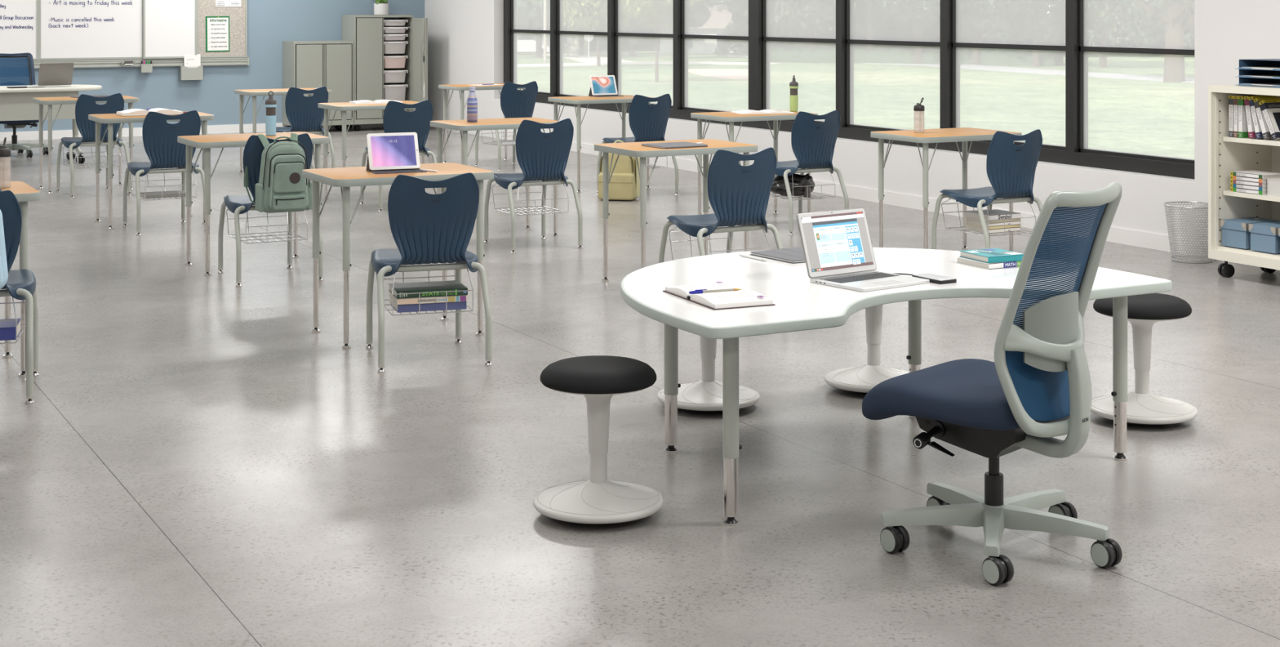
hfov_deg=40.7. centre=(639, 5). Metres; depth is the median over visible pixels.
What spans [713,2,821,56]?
shrub
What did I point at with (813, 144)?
chair
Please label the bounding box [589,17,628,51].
shrub
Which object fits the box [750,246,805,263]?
tablet
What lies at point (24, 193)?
student desk
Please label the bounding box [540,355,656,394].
seat cushion
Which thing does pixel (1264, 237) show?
storage box
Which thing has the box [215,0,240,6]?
poster
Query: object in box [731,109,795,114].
magazine
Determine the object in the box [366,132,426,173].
tablet
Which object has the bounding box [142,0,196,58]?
whiteboard
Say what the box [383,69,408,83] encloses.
storage bin
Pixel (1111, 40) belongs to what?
shrub
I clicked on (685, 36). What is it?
window
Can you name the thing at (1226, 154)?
bookcase
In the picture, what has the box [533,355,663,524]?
stool
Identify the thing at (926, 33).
shrub
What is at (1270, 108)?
book
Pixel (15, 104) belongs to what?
desk
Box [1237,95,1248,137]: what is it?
book
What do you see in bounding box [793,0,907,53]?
tree
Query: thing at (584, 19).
tree
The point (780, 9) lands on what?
tree
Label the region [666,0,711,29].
tree
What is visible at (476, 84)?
worksheet
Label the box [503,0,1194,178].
window frame
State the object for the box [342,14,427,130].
storage cabinet
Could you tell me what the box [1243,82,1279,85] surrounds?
paper stack
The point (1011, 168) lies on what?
chair
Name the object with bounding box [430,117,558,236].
student desk
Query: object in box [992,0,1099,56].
shrub
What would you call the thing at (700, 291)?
ballpoint pen
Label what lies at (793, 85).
water bottle
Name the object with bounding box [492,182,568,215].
basket
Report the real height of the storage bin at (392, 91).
0.228 m
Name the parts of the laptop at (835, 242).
lid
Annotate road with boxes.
[724,55,1194,83]
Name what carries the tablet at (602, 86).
on the student desk at (579, 100)
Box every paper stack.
[1242,66,1279,69]
[1242,74,1279,77]
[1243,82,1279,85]
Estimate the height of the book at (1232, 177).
0.022 m
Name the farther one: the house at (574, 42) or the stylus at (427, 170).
the house at (574, 42)
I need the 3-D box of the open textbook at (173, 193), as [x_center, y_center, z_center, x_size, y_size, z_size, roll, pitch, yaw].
[-3.295,1.308,11.968,0.300,0.022,0.220,0,0,-29]
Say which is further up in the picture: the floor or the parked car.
the parked car
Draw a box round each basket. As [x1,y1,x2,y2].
[0,296,26,343]
[62,144,120,168]
[129,172,196,200]
[226,208,307,244]
[376,262,473,315]
[480,128,515,146]
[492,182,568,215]
[646,155,666,168]
[668,226,769,260]
[769,168,835,199]
[941,197,1035,235]
[1163,200,1212,263]
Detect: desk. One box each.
[0,84,102,163]
[0,181,39,377]
[32,95,138,194]
[88,111,213,229]
[177,131,328,275]
[234,88,331,173]
[302,162,493,349]
[318,100,425,205]
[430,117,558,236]
[438,83,525,164]
[547,94,655,192]
[594,138,757,281]
[690,110,817,214]
[870,127,1022,251]
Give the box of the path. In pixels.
[517,62,782,66]
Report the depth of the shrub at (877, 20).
154.17 m
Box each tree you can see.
[517,0,550,35]
[517,0,586,57]
[541,0,606,55]
[563,0,629,66]
[621,0,702,82]
[621,10,642,56]
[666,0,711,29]
[702,0,725,9]
[724,0,775,46]
[769,0,831,50]
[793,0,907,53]
[853,0,968,63]
[875,0,1020,65]
[961,0,1065,66]
[1042,0,1165,67]
[1131,0,1194,82]
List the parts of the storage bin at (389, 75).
lid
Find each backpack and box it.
[0,187,8,288]
[243,133,312,213]
[597,139,639,199]
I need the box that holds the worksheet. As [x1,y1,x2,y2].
[472,84,502,85]
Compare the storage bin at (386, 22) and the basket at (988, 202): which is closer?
the basket at (988, 202)
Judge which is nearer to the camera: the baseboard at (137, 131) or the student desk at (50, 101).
the student desk at (50, 101)
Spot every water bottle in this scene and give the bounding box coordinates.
[0,137,10,188]
[265,90,276,135]
[466,86,477,122]
[789,75,798,111]
[913,97,924,133]
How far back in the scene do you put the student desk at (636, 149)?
9.61 m
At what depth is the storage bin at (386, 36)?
21.57 m
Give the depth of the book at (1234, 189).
9.75 m
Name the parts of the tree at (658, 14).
crown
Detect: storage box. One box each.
[1220,217,1279,248]
[1248,221,1279,253]
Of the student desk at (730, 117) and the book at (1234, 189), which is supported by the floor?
the student desk at (730, 117)
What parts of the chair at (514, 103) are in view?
leg, leg, leg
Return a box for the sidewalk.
[542,53,635,62]
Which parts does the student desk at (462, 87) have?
leg, leg, leg, leg, leg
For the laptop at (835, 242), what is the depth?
5.92 m
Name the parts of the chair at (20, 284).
leg, leg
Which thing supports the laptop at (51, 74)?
on the desk at (15, 104)
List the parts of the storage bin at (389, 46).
lid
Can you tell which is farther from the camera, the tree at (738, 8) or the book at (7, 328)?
the tree at (738, 8)
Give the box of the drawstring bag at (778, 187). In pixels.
[770,173,815,197]
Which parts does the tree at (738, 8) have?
crown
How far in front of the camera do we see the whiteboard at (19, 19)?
19.85 m
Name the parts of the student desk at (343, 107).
leg, leg, leg, leg, leg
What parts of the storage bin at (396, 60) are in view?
lid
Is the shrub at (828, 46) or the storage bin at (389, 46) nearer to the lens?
the storage bin at (389, 46)
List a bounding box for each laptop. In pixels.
[31,62,74,86]
[796,207,929,291]
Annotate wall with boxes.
[0,0,424,132]
[424,0,1279,240]
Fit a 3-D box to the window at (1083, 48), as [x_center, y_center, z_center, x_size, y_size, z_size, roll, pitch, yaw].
[3.320,-0.184,11.335,0.070,2.372,1.193,0,0,-28]
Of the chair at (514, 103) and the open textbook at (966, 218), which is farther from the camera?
the chair at (514, 103)
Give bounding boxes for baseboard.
[0,122,383,141]
[430,119,1278,270]
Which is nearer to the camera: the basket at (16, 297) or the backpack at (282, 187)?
the basket at (16, 297)
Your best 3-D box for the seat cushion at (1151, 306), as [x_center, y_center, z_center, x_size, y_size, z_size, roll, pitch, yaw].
[1.882,1.121,6.475,0.355,0.055,0.355,0,0,-33]
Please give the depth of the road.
118.20 m
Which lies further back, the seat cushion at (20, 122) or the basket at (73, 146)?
the seat cushion at (20, 122)
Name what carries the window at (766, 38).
in the wall at (465, 37)
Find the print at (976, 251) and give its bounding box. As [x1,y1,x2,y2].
[968,248,1021,254]
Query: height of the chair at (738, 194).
0.833 m
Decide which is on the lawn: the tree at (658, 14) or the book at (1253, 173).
the tree at (658, 14)
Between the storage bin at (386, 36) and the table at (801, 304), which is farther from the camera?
the storage bin at (386, 36)
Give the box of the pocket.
[179,62,203,80]
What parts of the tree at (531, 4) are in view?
crown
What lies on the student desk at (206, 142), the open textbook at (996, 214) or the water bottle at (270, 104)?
the water bottle at (270, 104)
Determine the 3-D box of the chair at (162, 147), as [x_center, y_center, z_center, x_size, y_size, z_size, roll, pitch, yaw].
[-3.305,1.133,11.985,0.495,0.833,0.557,0,0,-29]
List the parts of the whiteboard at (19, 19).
frame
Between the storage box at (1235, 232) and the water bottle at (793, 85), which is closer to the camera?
the storage box at (1235, 232)
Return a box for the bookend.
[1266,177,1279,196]
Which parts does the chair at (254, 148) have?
leg, leg, leg, leg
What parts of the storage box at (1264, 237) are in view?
lid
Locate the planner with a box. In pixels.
[662,281,775,310]
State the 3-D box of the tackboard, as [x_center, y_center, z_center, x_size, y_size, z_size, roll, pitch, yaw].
[-5.074,0.041,20.960,0.616,1.182,0.024,0,0,-28]
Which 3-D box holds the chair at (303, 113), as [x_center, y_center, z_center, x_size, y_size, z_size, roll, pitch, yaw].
[-3.059,1.133,15.478,0.495,0.833,0.557,0,0,-30]
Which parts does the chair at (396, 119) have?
leg, leg, leg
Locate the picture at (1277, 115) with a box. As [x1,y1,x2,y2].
[1272,112,1279,130]
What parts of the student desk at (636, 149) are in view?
leg, leg, leg, leg, leg, leg, leg, leg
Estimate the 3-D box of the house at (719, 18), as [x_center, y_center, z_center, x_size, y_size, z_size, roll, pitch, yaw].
[7.999,2.250,166.535,13.000,4.600,9.000,0,0,2]
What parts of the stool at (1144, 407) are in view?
post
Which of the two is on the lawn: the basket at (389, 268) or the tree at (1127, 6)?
the tree at (1127, 6)
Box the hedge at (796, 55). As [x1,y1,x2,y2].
[769,46,1062,66]
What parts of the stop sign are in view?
sign plate, post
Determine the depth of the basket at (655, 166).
14.10 m
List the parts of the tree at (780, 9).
crown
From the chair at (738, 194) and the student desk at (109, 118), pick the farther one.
the student desk at (109, 118)
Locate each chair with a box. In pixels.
[0,53,48,157]
[0,190,39,404]
[56,93,131,198]
[122,110,205,235]
[217,133,323,287]
[275,86,334,168]
[360,99,437,212]
[365,172,492,373]
[475,80,537,171]
[484,118,582,253]
[596,93,679,195]
[658,146,782,262]
[769,110,848,235]
[862,181,1122,585]
[931,128,1051,255]
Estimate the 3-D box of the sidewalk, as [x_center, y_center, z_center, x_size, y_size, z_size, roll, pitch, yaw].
[-4.911,4.530,148.005,10.152,0.060,24.259,0,0,-28]
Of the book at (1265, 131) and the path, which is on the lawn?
the path
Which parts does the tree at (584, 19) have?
crown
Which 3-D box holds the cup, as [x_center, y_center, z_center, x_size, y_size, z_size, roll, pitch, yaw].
[-5.851,0.729,20.483,0.125,0.128,0.056,0,0,-28]
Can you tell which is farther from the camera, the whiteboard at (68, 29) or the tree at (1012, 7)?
the tree at (1012, 7)
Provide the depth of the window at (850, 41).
14.26 m
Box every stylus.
[419,168,437,172]
[738,253,767,261]
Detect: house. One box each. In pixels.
[517,9,593,52]
[659,4,773,53]
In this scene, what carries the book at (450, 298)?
on the book at (460, 304)
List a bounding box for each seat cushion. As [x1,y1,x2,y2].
[0,120,39,124]
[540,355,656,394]
[862,358,1020,430]
[1093,293,1191,319]
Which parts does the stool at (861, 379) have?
post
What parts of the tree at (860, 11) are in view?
crown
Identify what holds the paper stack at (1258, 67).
in the tray
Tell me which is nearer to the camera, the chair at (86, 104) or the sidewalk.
the chair at (86, 104)
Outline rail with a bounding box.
[0,57,248,68]
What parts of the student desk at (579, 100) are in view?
leg, leg, leg, leg, leg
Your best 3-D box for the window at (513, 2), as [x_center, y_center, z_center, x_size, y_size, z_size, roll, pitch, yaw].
[-1.209,-0.184,19.753,0.070,2.372,1.165,0,0,-28]
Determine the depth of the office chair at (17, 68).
18.07 m
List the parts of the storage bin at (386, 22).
lid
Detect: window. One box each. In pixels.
[511,0,550,95]
[556,0,607,96]
[614,0,672,108]
[680,0,748,111]
[762,0,835,123]
[845,0,940,130]
[951,0,1065,150]
[1078,0,1194,164]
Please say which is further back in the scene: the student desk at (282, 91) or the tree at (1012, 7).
the tree at (1012, 7)
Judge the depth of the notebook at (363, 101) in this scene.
13.74 m
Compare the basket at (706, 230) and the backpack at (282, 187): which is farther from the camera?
the backpack at (282, 187)
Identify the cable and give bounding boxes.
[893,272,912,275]
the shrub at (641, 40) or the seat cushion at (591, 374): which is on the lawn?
the shrub at (641, 40)
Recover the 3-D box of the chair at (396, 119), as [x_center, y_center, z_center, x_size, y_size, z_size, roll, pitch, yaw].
[-1.863,1.133,13.317,0.495,0.833,0.557,0,0,-27]
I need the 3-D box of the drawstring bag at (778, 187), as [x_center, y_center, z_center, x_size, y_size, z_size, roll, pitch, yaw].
[1.044,1.236,11.958,0.380,0.166,0.274,0,0,-29]
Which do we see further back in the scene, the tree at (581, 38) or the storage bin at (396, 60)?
the tree at (581, 38)
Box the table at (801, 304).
[620,247,1172,525]
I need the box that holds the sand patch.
[688,68,748,79]
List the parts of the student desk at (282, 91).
leg, leg, leg, leg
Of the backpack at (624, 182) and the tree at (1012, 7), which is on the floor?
the backpack at (624, 182)
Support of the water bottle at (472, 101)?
on the student desk at (463, 125)
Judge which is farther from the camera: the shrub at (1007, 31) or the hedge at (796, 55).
the shrub at (1007, 31)
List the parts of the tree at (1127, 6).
crown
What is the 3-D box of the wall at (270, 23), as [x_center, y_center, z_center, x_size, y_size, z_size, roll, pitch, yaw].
[-8.277,-0.050,19.393,12.400,3.200,0.200,0,0,-28]
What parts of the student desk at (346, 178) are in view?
leg, leg, leg, leg, leg, leg, leg, leg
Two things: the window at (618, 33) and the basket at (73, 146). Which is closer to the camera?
the basket at (73, 146)
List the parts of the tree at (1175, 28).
crown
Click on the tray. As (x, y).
(1249, 62)
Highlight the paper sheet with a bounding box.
[183,55,200,67]
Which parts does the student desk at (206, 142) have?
leg, leg, leg, leg, leg, leg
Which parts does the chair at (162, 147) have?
leg, leg, seat frame, leg, leg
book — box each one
[388,280,467,298]
[388,290,466,304]
[389,297,466,312]
[1228,94,1248,137]
[1230,169,1279,178]
[1230,175,1266,182]
[1230,179,1266,186]
[1230,182,1266,191]
[1230,186,1266,195]
[1233,94,1262,137]
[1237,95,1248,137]
[1243,95,1266,137]
[1248,95,1276,138]
[1253,97,1279,139]
[1258,99,1279,140]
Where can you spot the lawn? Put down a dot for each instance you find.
(1152, 117)
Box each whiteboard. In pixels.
[0,0,38,60]
[38,0,142,60]
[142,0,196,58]
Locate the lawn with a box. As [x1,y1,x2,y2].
[517,36,1194,159]
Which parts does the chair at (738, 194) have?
leg, leg, leg, seat frame, leg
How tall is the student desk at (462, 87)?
0.770 m
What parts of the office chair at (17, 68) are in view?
frame, adjustment lever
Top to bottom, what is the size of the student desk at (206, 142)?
0.770 m
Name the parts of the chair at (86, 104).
leg, leg, seat frame, leg, leg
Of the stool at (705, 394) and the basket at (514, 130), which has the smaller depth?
the stool at (705, 394)
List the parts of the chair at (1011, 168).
leg, leg, seat frame, leg, leg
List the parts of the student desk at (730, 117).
leg, leg, leg, leg, leg, leg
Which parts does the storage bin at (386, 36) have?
lid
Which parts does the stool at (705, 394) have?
post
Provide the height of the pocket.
0.210 m
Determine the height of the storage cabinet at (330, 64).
1.112 m
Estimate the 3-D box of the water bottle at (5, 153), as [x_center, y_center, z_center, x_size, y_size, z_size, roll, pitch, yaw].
[-2.729,0.673,7.401,0.066,0.214,0.067,0,0,2]
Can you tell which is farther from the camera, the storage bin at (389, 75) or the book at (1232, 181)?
the storage bin at (389, 75)
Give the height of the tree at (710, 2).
15.224 m
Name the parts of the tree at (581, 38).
crown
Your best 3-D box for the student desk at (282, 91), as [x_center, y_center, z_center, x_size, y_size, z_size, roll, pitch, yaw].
[-3.297,1.165,15.952,0.784,0.770,0.558,0,0,-28]
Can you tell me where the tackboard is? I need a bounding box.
[196,0,247,57]
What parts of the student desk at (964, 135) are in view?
leg, leg, leg, leg, leg, leg, leg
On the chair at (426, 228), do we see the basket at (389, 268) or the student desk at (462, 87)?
the basket at (389, 268)
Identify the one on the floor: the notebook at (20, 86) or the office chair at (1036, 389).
the office chair at (1036, 389)
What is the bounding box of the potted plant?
[373,0,388,14]
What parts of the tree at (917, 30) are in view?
crown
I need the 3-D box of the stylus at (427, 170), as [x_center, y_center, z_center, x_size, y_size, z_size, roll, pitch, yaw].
[-0.997,0.775,8.131,0.130,0.009,0.009,0,0,44]
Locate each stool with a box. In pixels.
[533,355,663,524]
[657,335,759,412]
[824,304,908,393]
[1090,293,1197,425]
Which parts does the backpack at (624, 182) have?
panel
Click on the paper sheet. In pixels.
(190, 61)
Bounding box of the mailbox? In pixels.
[564,44,571,54]
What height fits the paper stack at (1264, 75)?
0.006 m
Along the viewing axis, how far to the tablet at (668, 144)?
9.53 m
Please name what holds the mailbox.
on the sidewalk
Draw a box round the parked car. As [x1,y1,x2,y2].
[517,40,550,54]
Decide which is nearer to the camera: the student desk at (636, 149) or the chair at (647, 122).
the student desk at (636, 149)
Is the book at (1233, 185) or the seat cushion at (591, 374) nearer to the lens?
the seat cushion at (591, 374)
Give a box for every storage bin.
[383,19,408,26]
[383,26,408,33]
[383,33,408,39]
[383,40,408,53]
[383,54,408,68]
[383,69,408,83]
[383,83,408,100]
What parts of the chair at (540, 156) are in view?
leg, leg, seat frame, leg, leg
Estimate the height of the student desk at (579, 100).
0.770 m
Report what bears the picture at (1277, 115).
attached to the book at (1270, 108)
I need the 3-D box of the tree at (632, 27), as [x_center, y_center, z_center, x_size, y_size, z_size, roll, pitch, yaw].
[-1.228,-1.297,155.036,6.611,11.701,7.276,0,0,4]
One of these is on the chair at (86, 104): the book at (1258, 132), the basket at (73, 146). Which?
the basket at (73, 146)
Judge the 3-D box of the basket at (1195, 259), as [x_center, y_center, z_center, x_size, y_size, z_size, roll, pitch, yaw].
[3.354,1.378,10.503,0.332,0.344,0.332,0,0,-28]
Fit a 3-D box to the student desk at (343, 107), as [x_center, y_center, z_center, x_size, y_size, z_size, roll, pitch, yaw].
[-2.113,1.165,13.762,0.784,0.770,0.558,0,0,-28]
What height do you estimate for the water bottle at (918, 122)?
0.214 m
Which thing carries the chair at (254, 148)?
on the floor
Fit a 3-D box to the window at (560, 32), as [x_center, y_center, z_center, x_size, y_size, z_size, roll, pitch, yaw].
[-0.582,-0.184,18.588,0.070,2.372,1.310,0,0,-28]
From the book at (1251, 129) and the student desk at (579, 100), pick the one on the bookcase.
the book at (1251, 129)
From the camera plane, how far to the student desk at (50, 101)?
14.52 m
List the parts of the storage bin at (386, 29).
lid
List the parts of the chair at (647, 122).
leg, leg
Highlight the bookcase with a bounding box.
[1208,84,1279,277]
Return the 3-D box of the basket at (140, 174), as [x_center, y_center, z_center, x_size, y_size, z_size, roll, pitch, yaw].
[-3.310,1.231,11.995,0.361,0.194,0.434,0,0,-29]
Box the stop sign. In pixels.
[584,35,593,59]
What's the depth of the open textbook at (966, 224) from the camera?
10.08 m
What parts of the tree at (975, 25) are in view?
crown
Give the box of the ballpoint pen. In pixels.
[688,288,741,293]
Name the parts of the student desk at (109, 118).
leg, leg, leg, leg, leg, leg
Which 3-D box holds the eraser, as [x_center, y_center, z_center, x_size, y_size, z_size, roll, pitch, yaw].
[-6.032,0.678,20.389,0.098,0.045,0.040,0,0,-28]
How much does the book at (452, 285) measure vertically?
0.030 m
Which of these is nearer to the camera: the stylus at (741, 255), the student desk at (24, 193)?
the stylus at (741, 255)
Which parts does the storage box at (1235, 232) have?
lid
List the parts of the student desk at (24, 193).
leg, leg, leg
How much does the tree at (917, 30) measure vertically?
13.109 m
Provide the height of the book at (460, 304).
0.034 m
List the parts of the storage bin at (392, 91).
lid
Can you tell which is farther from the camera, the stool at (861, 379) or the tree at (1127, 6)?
the tree at (1127, 6)
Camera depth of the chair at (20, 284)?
6.76 m
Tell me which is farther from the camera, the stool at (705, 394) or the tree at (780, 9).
the tree at (780, 9)
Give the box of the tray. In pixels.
[1238,58,1279,87]
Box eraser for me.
[124,61,133,65]
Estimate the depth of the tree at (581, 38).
156.44 m
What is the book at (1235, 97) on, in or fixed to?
on the bookcase
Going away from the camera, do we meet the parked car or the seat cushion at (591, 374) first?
the seat cushion at (591, 374)
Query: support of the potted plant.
on the storage cabinet at (367, 33)
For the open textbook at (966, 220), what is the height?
0.018 m
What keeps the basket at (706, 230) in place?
on the chair at (738, 194)
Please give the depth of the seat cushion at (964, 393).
4.86 m
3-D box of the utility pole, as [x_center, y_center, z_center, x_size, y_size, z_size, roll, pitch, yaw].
[-7.557,0.550,137.572,1.800,8.000,0.266,0,0,-28]
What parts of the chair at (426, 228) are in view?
leg, leg, seat frame, leg, leg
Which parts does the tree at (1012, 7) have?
crown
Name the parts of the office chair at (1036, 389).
adjustment lever, frame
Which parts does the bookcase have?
shelf, shelf, shelf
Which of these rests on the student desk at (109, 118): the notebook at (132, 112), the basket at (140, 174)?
the notebook at (132, 112)
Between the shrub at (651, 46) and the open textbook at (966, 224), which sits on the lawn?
the shrub at (651, 46)
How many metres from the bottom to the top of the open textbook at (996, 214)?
0.034 m
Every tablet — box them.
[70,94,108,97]
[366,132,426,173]
[588,75,623,97]
[641,142,707,148]
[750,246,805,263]
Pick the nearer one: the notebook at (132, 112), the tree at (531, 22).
the notebook at (132, 112)
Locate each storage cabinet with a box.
[282,40,354,131]
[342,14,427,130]
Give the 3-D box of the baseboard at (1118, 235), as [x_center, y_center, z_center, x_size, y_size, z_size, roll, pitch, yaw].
[2.721,1.500,12.025,0.012,0.100,23.100,0,0,-28]
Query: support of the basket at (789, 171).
on the chair at (813, 144)
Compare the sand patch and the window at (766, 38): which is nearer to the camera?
the window at (766, 38)
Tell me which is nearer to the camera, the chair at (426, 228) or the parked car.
the chair at (426, 228)
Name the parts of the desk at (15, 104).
modesty panel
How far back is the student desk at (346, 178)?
8.07 m
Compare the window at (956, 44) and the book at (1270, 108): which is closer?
the book at (1270, 108)
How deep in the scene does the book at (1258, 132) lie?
9.71 m
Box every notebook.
[115,107,183,116]
[348,99,402,104]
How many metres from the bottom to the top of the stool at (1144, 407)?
0.457 m
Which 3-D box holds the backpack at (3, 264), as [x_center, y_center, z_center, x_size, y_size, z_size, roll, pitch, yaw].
[-2.558,0.896,6.603,0.330,0.387,0.272,0,0,-24]
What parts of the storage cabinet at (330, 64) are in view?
door, door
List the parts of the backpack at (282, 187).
handle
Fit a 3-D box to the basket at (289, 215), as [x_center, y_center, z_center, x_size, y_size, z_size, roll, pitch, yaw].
[-2.131,1.231,9.870,0.361,0.194,0.434,0,0,-27]
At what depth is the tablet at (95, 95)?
14.69 m
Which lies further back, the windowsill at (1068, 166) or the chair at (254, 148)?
the windowsill at (1068, 166)
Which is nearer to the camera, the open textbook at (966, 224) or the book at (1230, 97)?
the book at (1230, 97)
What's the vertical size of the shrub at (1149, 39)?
5.984 m
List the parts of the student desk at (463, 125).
leg, leg, leg, leg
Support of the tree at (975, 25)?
on the lawn
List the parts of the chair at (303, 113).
seat frame, leg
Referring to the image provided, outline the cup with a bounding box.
[140,61,152,72]
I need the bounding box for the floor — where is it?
[0,127,1279,646]
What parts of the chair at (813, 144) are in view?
leg, leg, seat frame, leg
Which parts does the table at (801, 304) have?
leg, leg, leg, leg, leg, leg, leg, leg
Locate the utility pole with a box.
[543,0,546,62]
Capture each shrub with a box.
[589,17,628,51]
[595,16,659,51]
[634,1,708,50]
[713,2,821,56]
[770,2,866,49]
[814,5,915,50]
[862,4,940,51]
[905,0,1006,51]
[960,1,1053,52]
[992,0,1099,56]
[1041,1,1144,57]
[1089,0,1191,57]
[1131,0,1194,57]
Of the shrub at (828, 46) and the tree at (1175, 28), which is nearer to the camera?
the tree at (1175, 28)
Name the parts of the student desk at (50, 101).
leg, leg, leg, leg, leg, leg, leg, leg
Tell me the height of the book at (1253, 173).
0.022 m
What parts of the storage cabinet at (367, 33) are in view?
door, door, latch rod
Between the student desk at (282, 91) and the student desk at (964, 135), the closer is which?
the student desk at (964, 135)
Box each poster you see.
[205,16,229,52]
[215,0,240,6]
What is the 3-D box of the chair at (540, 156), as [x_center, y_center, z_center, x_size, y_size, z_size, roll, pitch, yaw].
[-0.704,1.133,11.147,0.495,0.833,0.557,0,0,-27]
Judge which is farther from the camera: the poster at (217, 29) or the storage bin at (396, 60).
the storage bin at (396, 60)
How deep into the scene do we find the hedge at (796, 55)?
134.40 m

